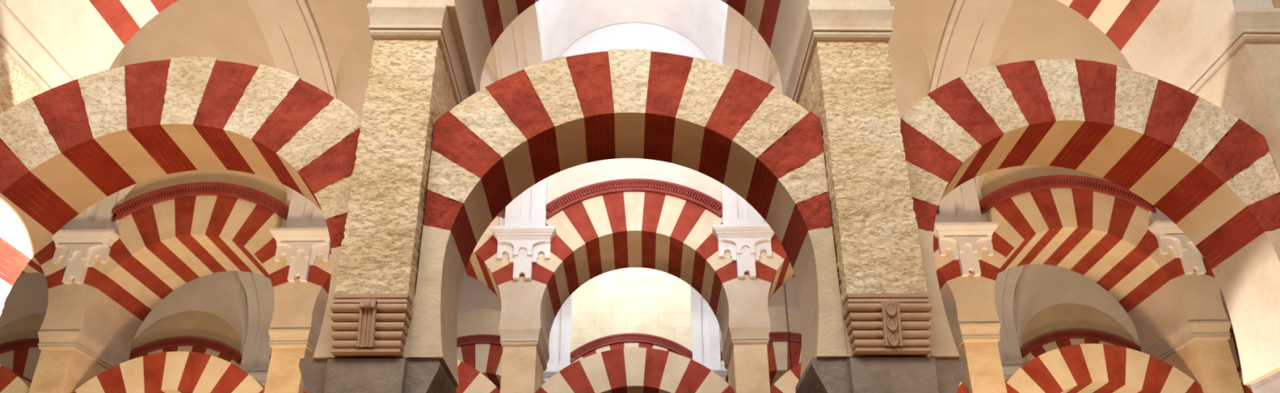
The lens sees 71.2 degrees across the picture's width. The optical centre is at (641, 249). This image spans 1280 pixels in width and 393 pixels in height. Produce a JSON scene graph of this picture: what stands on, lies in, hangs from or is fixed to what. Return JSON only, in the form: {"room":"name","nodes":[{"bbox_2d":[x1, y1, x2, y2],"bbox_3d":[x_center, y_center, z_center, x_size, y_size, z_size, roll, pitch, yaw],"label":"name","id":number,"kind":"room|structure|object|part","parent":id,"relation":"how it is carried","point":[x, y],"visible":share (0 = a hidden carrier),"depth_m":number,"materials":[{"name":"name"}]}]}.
{"room":"mosque","nodes":[
{"label":"mosque","id":0,"kind":"room"},
{"bbox_2d":[0,311,241,362],"bbox_3d":[-11.983,2.033,21.026,6.710,2.742,1.320,0,-26,0],"label":"wall","id":1,"kind":"structure","parent":0,"point":[193,324],"depth_m":20.39,"materials":[{"name":"paint"}]},
{"bbox_2d":[236,271,274,387],"bbox_3d":[-8.634,0.830,17.796,0.970,3.340,5.552,0,-26,0],"label":"pilaster","id":2,"kind":"object","parent":1,"relation":"attached to","point":[256,353],"visible":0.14,"depth_m":20.15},
{"bbox_2d":[0,271,248,350],"bbox_3d":[-11.993,0.396,18.019,6.710,2.350,5.492,0,-26,0],"label":"ceiling","id":3,"kind":"structure","parent":0,"point":[223,295],"depth_m":20.25,"materials":[{"name":"paint"}]},
{"bbox_2d":[124,169,287,208],"bbox_3d":[-6.835,-1.022,14.891,3.355,2.742,1.320,0,-26,0],"label":"wall","id":4,"kind":"structure","parent":0,"point":[272,188],"depth_m":14.18,"materials":[{"name":"paint"}]},
{"bbox_2d":[110,0,497,206],"bbox_3d":[-5.168,-2.674,11.885,6.710,2.350,5.492,0,-26,0],"label":"wall","id":5,"kind":"structure","parent":0,"point":[225,30],"depth_m":13.30,"materials":[{"name":"paint"}]},
{"bbox_2d":[457,274,501,315],"bbox_3d":[-3.606,0.325,18.029,3.355,2.350,5.492,0,-26,0],"label":"ceiling","id":6,"kind":"structure","parent":0,"point":[473,295],"depth_m":20.36,"materials":[{"name":"paint"}]},
{"bbox_2d":[457,267,801,364],"bbox_3d":[-0.241,1.934,21.040,10.065,2.742,1.320,0,-26,0],"label":"wall","id":7,"kind":"structure","parent":0,"point":[630,300],"depth_m":20.54,"materials":[{"name":"beige paint"}]},
{"bbox_2d":[542,294,571,384],"bbox_3d":[-1.924,0.773,17.804,0.970,3.340,5.552,0,-26,0],"label":"pilaster","id":8,"kind":"object","parent":7,"relation":"attached to","point":[560,338],"visible":0.07,"depth_m":20.13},
{"bbox_2d":[690,287,728,382],"bbox_3d":[1.431,0.745,17.808,0.970,3.340,5.552,0,-26,0],"label":"pilaster","id":9,"kind":"object","parent":7,"relation":"attached to","point":[705,340],"visible":0.15,"depth_m":20.18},
{"bbox_2d":[571,285,691,321],"bbox_3d":[-0.261,-0.781,18.561,3.355,3.050,5.492,0,-26,0],"label":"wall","id":10,"kind":"structure","parent":0,"point":[690,286],"depth_m":20.53,"materials":[{"name":"white paint"}]},
{"bbox_2d":[536,0,727,64],"bbox_3d":[-0.146,-3.793,12.419,3.355,3.050,5.492,0,-26,0],"label":"ceiling","id":11,"kind":"structure","parent":0,"point":[562,23],"depth_m":14.93,"materials":[{"name":"white paint"}]},
{"bbox_2d":[546,22,722,221],"bbox_3d":[-0.132,-1.820,15.261,3.355,4.392,1.320,0,-26,0],"label":"wall","id":12,"kind":"structure","parent":0,"point":[562,183],"depth_m":14.31,"materials":[{"name":"paint"}]},
{"bbox_2d":[711,4,774,278],"bbox_3d":[1.546,-2.268,11.666,0.970,3.340,5.552,0,-26,0],"label":"pilaster","id":13,"kind":"object","parent":12,"relation":"attached to","point":[743,233],"visible":0.58,"depth_m":13.54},
{"bbox_2d":[719,276,799,351],"bbox_3d":[3.104,0.268,18.037,3.355,2.350,5.492,0,-26,0],"label":"ceiling","id":14,"kind":"structure","parent":0,"point":[778,299],"depth_m":20.40,"materials":[{"name":"paint"}]},
{"bbox_2d":[782,284,792,369],"bbox_3d":[2.663,1.673,16.162,0.034,6.000,0.034,-23,-34,38],"label":"hanging chain","id":15,"kind":"object","parent":14,"relation":"hanging from","point":[784,284],"visible":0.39,"depth_m":16.29,"materials":[{"name":"grey metal"}]},
{"bbox_2d":[767,0,1279,195],"bbox_3d":[6.574,-2.773,11.899,10.065,2.350,5.492,0,-26,0],"label":"wall","id":16,"kind":"structure","parent":0,"point":[1031,29],"depth_m":13.40,"materials":[{"name":"paint"}]},
{"bbox_2d":[980,165,1111,212],"bbox_3d":[6.584,-1.136,14.906,3.355,2.742,1.320,0,-26,0],"label":"wall","id":17,"kind":"structure","parent":0,"point":[993,180],"depth_m":14.19,"materials":[{"name":"paint"}]},
{"bbox_2d":[929,0,1013,276],"bbox_3d":[4.901,-2.296,11.670,0.970,3.340,5.552,0,-26,0],"label":"pilaster","id":18,"kind":"object","parent":17,"relation":"attached to","point":[972,29],"visible":0.66,"depth_m":13.53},
{"bbox_2d":[1148,206,1206,275],"bbox_3d":[8.255,-2.324,11.674,0.970,3.340,5.552,0,-26,0],"label":"pilaster","id":19,"kind":"object","parent":17,"relation":"attached to","point":[1167,233],"visible":0.22,"depth_m":13.54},
{"bbox_2d":[1013,264,1225,346],"bbox_3d":[11.491,0.198,18.047,6.710,2.350,5.492,0,-26,0],"label":"ceiling","id":20,"kind":"structure","parent":0,"point":[1038,287],"depth_m":20.25,"materials":[{"name":"paint"}]},
{"bbox_2d":[1020,302,1232,356],"bbox_3d":[11.501,1.835,21.054,6.710,2.742,1.320,0,-26,0],"label":"wall","id":21,"kind":"structure","parent":0,"point":[1064,317],"depth_m":20.40,"materials":[{"name":"paint"}]},
{"bbox_2d":[994,265,1026,381],"bbox_3d":[8.140,0.688,17.816,0.970,3.340,5.552,0,-26,0],"label":"pilaster","id":22,"kind":"object","parent":21,"relation":"attached to","point":[1011,361],"visible":0.19,"depth_m":20.16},
{"bbox_2d":[1133,337,1140,346],"bbox_3d":[11.495,0.660,17.820,0.970,3.340,5.552,0,-26,0],"label":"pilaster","id":23,"kind":"object","parent":21,"relation":"attached to","point":[1134,340],"visible":0.04,"depth_m":20.14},
{"bbox_3d":[-0.171,7.251,10.922,44.000,0.100,42.000,0,-26,-1],"label":"floor","id":24,"kind":"structure","parent":0,"visible":0},
{"bbox_2d":[0,1,72,316],"bbox_3d":[-5.169,1.272,5.997,0.920,6.380,1.337,0,-26,-1],"label":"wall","id":25,"kind":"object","parent":24,"relation":"on","point":[27,71],"visible":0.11,"depth_m":7.09,"materials":[{"name":"paint"}]},
{"bbox_3d":[-5.194,-1.476,7.344,0.602,0.260,1.337,0,-26,-1],"label":"cornice","id":26,"kind":"part","parent":25,"relation":"part of","materials":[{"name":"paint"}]},
{"bbox_2d":[28,331,127,392],"bbox_3d":[-8.464,4.356,12.225,0.920,6.380,1.337,0,-26,0],"label":"stone pier","id":27,"kind":"object","parent":24,"relation":"on","point":[68,360],"visible":0.77,"depth_m":13.00,"materials":[{"name":"stone"}]},
{"bbox_3d":[-8.489,1.608,13.572,0.602,0.260,1.337,0,-26,0],"label":"cornice","id":28,"kind":"part","parent":27,"relation":"part of","materials":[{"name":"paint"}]},
{"bbox_2d":[263,328,318,392],"bbox_3d":[-5.110,4.327,12.229,0.920,6.380,1.337,0,-26,0],"label":"stone pier","id":29,"kind":"object","parent":24,"relation":"on","point":[288,347],"visible":0.59,"depth_m":12.95,"materials":[{"name":"stone"}]},
{"bbox_2d":[72,351,265,392],"bbox_3d":[-6.801,2.787,12.872,2.855,2.529,0.650,0,-26,0],"label":"arch","id":30,"kind":"object","parent":29,"relation":"attached to","point":[173,372],"visible":0.98,"depth_m":12.96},
{"bbox_2d":[60,182,299,361],"bbox_3d":[-6.823,0.368,14.156,3.355,2.455,1.445,0,-26,0],"label":"round arch","id":31,"kind":"object","parent":29,"relation":"on","point":[171,237],"visible":0.91,"depth_m":13.88,"materials":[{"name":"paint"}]},
{"bbox_3d":[-6.832,-0.731,13.954,2.732,0.659,0.115,0,-26,0],"label":"dentil cornice","id":32,"kind":"part","parent":31,"relation":"part of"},
{"bbox_3d":[-5.134,1.580,13.576,0.602,0.260,1.337,0,-26,0],"label":"cornice","id":33,"kind":"part","parent":29,"relation":"part of","materials":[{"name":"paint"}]},
{"bbox_2d":[304,360,499,392],"bbox_3d":[-3.446,2.759,12.876,2.855,2.529,0.650,0,-26,0],"label":"arch","id":34,"kind":"object","parent":29,"relation":"attached to","point":[470,380],"visible":0.18,"depth_m":12.92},
{"bbox_2d":[289,208,522,337],"bbox_3d":[-3.468,0.339,14.160,3.355,2.455,1.445,0,-26,0],"label":"round arch","id":35,"kind":"object","parent":29,"relation":"on","point":[483,266],"visible":0.09,"depth_m":13.42,"materials":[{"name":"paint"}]},
{"bbox_3d":[-3.477,-0.759,13.958,2.732,0.659,0.115,0,-26,0],"label":"dentil cornice","id":36,"kind":"part","parent":35,"relation":"part of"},
{"bbox_2d":[298,3,470,392],"bbox_3d":[-1.789,1.272,6.060,0.920,6.380,1.337,0,-26,-1],"label":"stone pier","id":37,"kind":"object","parent":24,"relation":"on","point":[416,76],"visible":0.68,"depth_m":6.20,"materials":[{"name":"stone"}]},
{"bbox_2d":[0,56,361,359],"bbox_3d":[-3.470,-0.248,6.649,2.916,2.446,0.663,0,-26,-1],"label":"arch","id":38,"kind":"object","parent":37,"relation":"on","point":[65,148],"visible":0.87,"depth_m":6.69,"materials":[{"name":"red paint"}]},
{"bbox_2d":[0,0,413,80],"bbox_3d":[-3.494,-2.702,7.958,3.420,2.455,1.445,0,-26,-1],"label":"round arch","id":39,"kind":"object","parent":37,"relation":"on","point":[84,37],"visible":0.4,"depth_m":7.80,"materials":[{"name":"paint"}]},
{"bbox_3d":[-1.814,-1.475,7.407,0.602,0.260,1.337,0,-26,-1],"label":"cornice","id":40,"kind":"part","parent":37,"relation":"part of","materials":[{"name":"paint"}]},
{"bbox_2d":[498,327,549,392],"bbox_3d":[-1.755,4.299,12.233,0.920,6.380,1.337,0,-26,0],"label":"stone pier","id":41,"kind":"object","parent":24,"relation":"on","point":[525,357],"visible":0.97,"depth_m":12.97,"materials":[{"name":"stone"}]},
{"bbox_3d":[-1.780,1.552,13.580,0.602,0.260,1.337,0,-26,0],"label":"cornice","id":42,"kind":"part","parent":41,"relation":"part of","materials":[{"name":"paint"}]},
{"bbox_2d":[520,178,749,357],"bbox_3d":[-0.113,0.311,14.164,3.355,2.455,1.445,0,-26,0],"label":"round arch","id":43,"kind":"object","parent":41,"relation":"on","point":[602,228],"visible":0.98,"depth_m":13.89,"materials":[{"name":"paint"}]},
{"bbox_3d":[-0.122,-0.788,13.962,2.732,0.659,0.115,0,-26,0],"label":"dentil cornice","id":44,"kind":"part","parent":43,"relation":"part of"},
{"bbox_2d":[536,347,734,392],"bbox_3d":[-0.091,2.731,12.880,2.855,2.529,0.650,0,-26,0],"label":"arch","id":45,"kind":"object","parent":41,"relation":"attached to","point":[633,370],"visible":1,"depth_m":12.96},
{"bbox_2d":[721,325,770,392],"bbox_3d":[1.600,4.271,12.237,0.920,6.380,1.337,0,-26,0],"label":"stone pier","id":46,"kind":"object","parent":24,"relation":"on","point":[744,354],"visible":0.96,"depth_m":12.96,"materials":[{"name":"stone"}]},
{"bbox_3d":[1.575,1.524,13.584,0.602,0.260,1.337,0,-26,0],"label":"cornice","id":47,"kind":"part","parent":46,"relation":"part of","materials":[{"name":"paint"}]},
{"bbox_2d":[783,5,966,392],"bbox_3d":[1.635,1.273,6.124,1.030,6.380,1.337,0,-26,-1],"label":"stone pier","id":48,"kind":"object","parent":24,"relation":"on","point":[841,73],"visible":0.72,"depth_m":6.26,"materials":[{"name":"stone"}]},
{"bbox_2d":[408,48,847,387],"bbox_3d":[-0.102,-0.290,6.733,2.888,2.540,0.664,0,-26,-1],"label":"arch","id":49,"kind":"object","parent":48,"relation":"on","point":[729,126],"visible":1,"depth_m":6.73,"materials":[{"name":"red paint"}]},
{"bbox_2d":[413,0,849,96],"bbox_3d":[-0.093,-2.701,8.021,3.385,2.455,1.445,0,-26,-1],"label":"round arch","id":50,"kind":"object","parent":48,"relation":"on","point":[477,24],"visible":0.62,"depth_m":7.99,"materials":[{"name":"paint"}]},
{"bbox_3d":[1.610,-1.474,7.471,0.674,0.260,1.337,0,-26,-1],"label":"cornice","id":51,"kind":"part","parent":48,"relation":"part of","materials":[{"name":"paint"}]},
{"bbox_2d":[848,0,1274,82],"bbox_3d":[3.272,-2.701,8.084,3.345,2.455,1.445,0,-26,-1],"label":"round arch","id":52,"kind":"object","parent":48,"relation":"on","point":[1157,38],"visible":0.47,"depth_m":7.96,"materials":[{"name":"paint"}]},
{"bbox_2d":[900,58,1279,385],"bbox_3d":[3.298,-0.252,6.778,2.786,2.458,0.664,0,-26,-1],"label":"arch","id":53,"kind":"object","parent":48,"relation":"on","point":[1213,175],"visible":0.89,"depth_m":6.79,"materials":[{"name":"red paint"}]},
{"bbox_2d":[951,323,1007,392],"bbox_3d":[4.955,4.243,12.241,0.920,6.380,1.337,0,-26,0],"label":"stone pier","id":54,"kind":"object","parent":24,"relation":"on","point":[977,343],"visible":0.72,"depth_m":12.94,"materials":[{"name":"stone"}]},
{"bbox_2d":[746,204,978,333],"bbox_3d":[3.242,0.283,14.168,3.355,2.455,1.445,0,-26,0],"label":"round arch","id":55,"kind":"object","parent":54,"relation":"on","point":[956,291],"visible":0.08,"depth_m":13.39,"materials":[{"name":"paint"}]},
{"bbox_2d":[770,363,968,392],"bbox_3d":[3.264,2.703,12.884,2.855,2.529,0.650,0,-26,0],"label":"arch","id":56,"kind":"object","parent":54,"relation":"attached to","point":[787,384],"visible":0.1,"depth_m":12.90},
{"bbox_3d":[4.930,1.495,13.588,0.602,0.260,1.337,0,-26,0],"label":"cornice","id":57,"kind":"part","parent":54,"relation":"part of","materials":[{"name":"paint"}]},
{"bbox_2d":[1142,321,1244,392],"bbox_3d":[8.310,4.214,12.245,0.920,6.380,1.337,0,-26,0],"label":"stone pier","id":58,"kind":"object","parent":24,"relation":"on","point":[1201,351],"visible":0.77,"depth_m":13.01,"materials":[{"name":"stone"}]},
{"bbox_2d":[969,175,1208,352],"bbox_3d":[6.597,0.255,14.172,3.355,2.455,1.445,0,-26,0],"label":"round arch","id":59,"kind":"object","parent":58,"relation":"on","point":[1096,229],"visible":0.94,"depth_m":13.89,"materials":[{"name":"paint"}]},
{"bbox_3d":[6.588,-0.844,13.970,2.732,0.659,0.115,0,-26,0],"label":"dentil cornice","id":60,"kind":"part","parent":59,"relation":"part of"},
{"bbox_2d":[1004,344,1202,392],"bbox_3d":[6.619,2.674,12.888,2.855,2.529,0.650,0,-26,0],"label":"arch","id":61,"kind":"object","parent":58,"relation":"attached to","point":[1080,368],"visible":0.98,"depth_m":12.97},
{"bbox_3d":[8.285,1.467,13.592,0.602,0.260,1.337,0,-26,0],"label":"cornice","id":62,"kind":"part","parent":58,"relation":"part of","materials":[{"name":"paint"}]},
{"bbox_2d":[1168,8,1279,392],"bbox_3d":[4.979,1.273,6.186,1.012,6.380,1.337,0,-26,-1],"label":"stone pier","id":63,"kind":"object","parent":24,"relation":"on","point":[1237,68],"visible":0.25,"depth_m":6.97,"materials":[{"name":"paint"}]},
{"bbox_3d":[4.955,-1.474,7.533,0.662,0.260,1.337,0,-26,-1],"label":"cornice","id":64,"kind":"part","parent":63,"relation":"part of","materials":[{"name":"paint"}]},
{"bbox_3d":[-15.289,7.425,18.359,0.920,6.380,1.337,0,-26,0],"label":"stone pier","id":65,"kind":"object","parent":24,"relation":"on","visible":0},
{"bbox_2d":[0,338,40,381],"bbox_3d":[-13.648,3.437,20.290,3.355,2.455,1.445,0,-26,0],"label":"round arch","id":66,"kind":"object","parent":65,"relation":"on","point":[21,357],"visible":0.32,"depth_m":20.10,"materials":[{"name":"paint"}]},
{"bbox_3d":[-13.657,2.338,20.088,2.732,0.659,0.115,0,-26,0],"label":"dentil cornice","id":67,"kind":"part","parent":66,"relation":"part of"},
{"bbox_3d":[-8.580,7.368,18.367,0.920,6.380,1.337,0,-26,0],"label":"stone pier","id":68,"kind":"object","parent":24,"relation":"on","visible":0},
{"bbox_2d":[128,337,242,366],"bbox_3d":[-10.293,3.409,20.294,3.355,2.455,1.445,0,-26,0],"label":"round arch","id":69,"kind":"object","parent":68,"relation":"on","point":[189,344],"visible":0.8,"depth_m":20.13,"materials":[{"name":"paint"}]},
{"bbox_3d":[-1.870,7.312,18.375,0.920,6.380,1.337,0,-26,0],"label":"stone pier","id":70,"kind":"object","parent":24,"relation":"on","visible":0},
{"bbox_2d":[457,334,502,391],"bbox_3d":[-3.583,3.352,20.302,3.355,2.455,1.445,0,-26,0],"label":"round arch","id":71,"kind":"object","parent":70,"relation":"on","point":[483,353],"visible":0.34,"depth_m":20.11,"materials":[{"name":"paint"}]},
{"bbox_3d":[-3.592,2.253,20.100,2.732,0.659,0.115,0,-26,0],"label":"dentil cornice","id":72,"kind":"part","parent":71,"relation":"part of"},
{"bbox_2d":[569,333,692,364],"bbox_3d":[-0.228,3.324,20.306,3.355,2.455,1.445,0,-26,0],"label":"round arch","id":73,"kind":"object","parent":70,"relation":"on","point":[614,342],"visible":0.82,"depth_m":20.14,"materials":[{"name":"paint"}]},
{"bbox_3d":[4.840,7.255,18.382,0.920,6.380,1.337,0,-26,0],"label":"stone pier","id":74,"kind":"object","parent":24,"relation":"on","visible":0},
{"bbox_2d":[720,332,801,389],"bbox_3d":[3.127,3.296,20.310,3.355,2.455,1.445,0,-26,0],"label":"round arch","id":75,"kind":"object","parent":74,"relation":"on","point":[778,353],"visible":0.23,"depth_m":20.11,"materials":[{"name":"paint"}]},
{"bbox_3d":[3.118,2.197,20.108,2.732,0.659,0.115,0,-26,0],"label":"dentil cornice","id":76,"kind":"part","parent":75,"relation":"part of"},
{"bbox_3d":[8.195,7.227,18.386,0.920,6.380,1.337,0,-26,0],"label":"stone pier","id":77,"kind":"object","parent":24,"relation":"on","visible":0},
{"bbox_2d":[1020,329,1141,364],"bbox_3d":[9.836,3.239,20.317,3.355,2.455,1.445,0,-26,0],"label":"round arch","id":78,"kind":"object","parent":77,"relation":"on","point":[1055,340],"visible":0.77,"depth_m":20.15,"materials":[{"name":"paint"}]},
{"bbox_3d":[14.904,7.171,18.394,0.920,6.380,1.337,0,-26,0],"label":"stone pier","id":79,"kind":"object","parent":24,"relation":"on","visible":0},
{"bbox_2d":[1227,328,1241,371],"bbox_3d":[13.191,3.211,20.321,3.355,2.455,1.445,0,-26,0],"label":"round arch","id":80,"kind":"object","parent":79,"relation":"on","point":[1232,342],"visible":0.02,"depth_m":20.09,"materials":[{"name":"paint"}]},
{"bbox_3d":[13.182,2.112,20.120,2.732,0.659,0.115,0,-26,0],"label":"dentil cornice","id":81,"kind":"part","parent":80,"relation":"part of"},
{"bbox_3d":[-11.819,4.384,12.221,0.920,6.380,1.337,0,-26,0],"label":"stone pier","id":82,"kind":"object","parent":24,"relation":"on","visible":0},
{"bbox_2d":[0,364,31,392],"bbox_3d":[-10.156,2.816,12.868,2.855,2.529,0.650,0,-26,0],"label":"arch","id":83,"kind":"object","parent":82,"relation":"attached to","point":[11,382],"visible":0.8,"depth_m":12.95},
{"bbox_2d":[20,226,74,331],"bbox_3d":[-10.178,0.396,14.152,3.355,2.455,1.445,0,-26,0],"label":"round arch","id":84,"kind":"object","parent":82,"relation":"on","point":[59,293],"visible":0.05,"depth_m":13.39,"materials":[{"name":"paint"}]},
{"bbox_3d":[11.665,4.186,12.248,0.920,6.380,1.337,0,-26,0],"label":"stone pier","id":85,"kind":"object","parent":24,"relation":"on","visible":0},
{"bbox_2d":[1193,257,1229,321],"bbox_3d":[9.952,0.226,14.176,3.355,2.455,1.445,0,-26,0],"label":"round arch","id":86,"kind":"object","parent":85,"relation":"on","point":[1208,286],"visible":0.02,"depth_m":13.26,"materials":[{"name":"paint"}]},
{"bbox_2d":[1237,368,1253,392],"bbox_3d":[9.973,2.646,12.892,2.855,2.529,0.650,0,-26,0],"label":"arch","id":87,"kind":"object","parent":85,"relation":"attached to","point":[1246,388],"visible":0.08,"depth_m":12.87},
{"bbox_3d":[-3.481,-1.051,14.895,3.355,2.742,1.320,0,-26,0],"label":"wall","id":88,"kind":"structure","parent":0,"visible":0},
{"bbox_2d":[247,0,336,282],"bbox_3d":[-5.164,-2.211,11.658,0.970,3.340,5.552,0,-26,0],"label":"pilaster","id":89,"kind":"object","parent":88,"relation":"attached to","point":[289,28],"visible":0.59,"depth_m":13.48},
{"bbox_2d":[491,2,556,280],"bbox_3d":[-1.809,-2.240,11.662,0.970,3.340,5.552,0,-26,0],"label":"pilaster","id":90,"kind":"object","parent":88,"relation":"attached to","point":[523,233],"visible":0.58,"depth_m":13.53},
{"bbox_3d":[-10.190,-0.994,14.887,3.355,2.742,1.320,0,-26,0],"label":"wall","id":91,"kind":"structure","parent":0,"visible":0},
{"bbox_2d":[51,68,125,284],"bbox_3d":[-8.519,-2.183,11.655,0.970,3.340,5.552,0,-26,0],"label":"pilaster","id":92,"kind":"object","parent":91,"relation":"attached to","point":[91,235],"visible":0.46,"depth_m":13.55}
]}

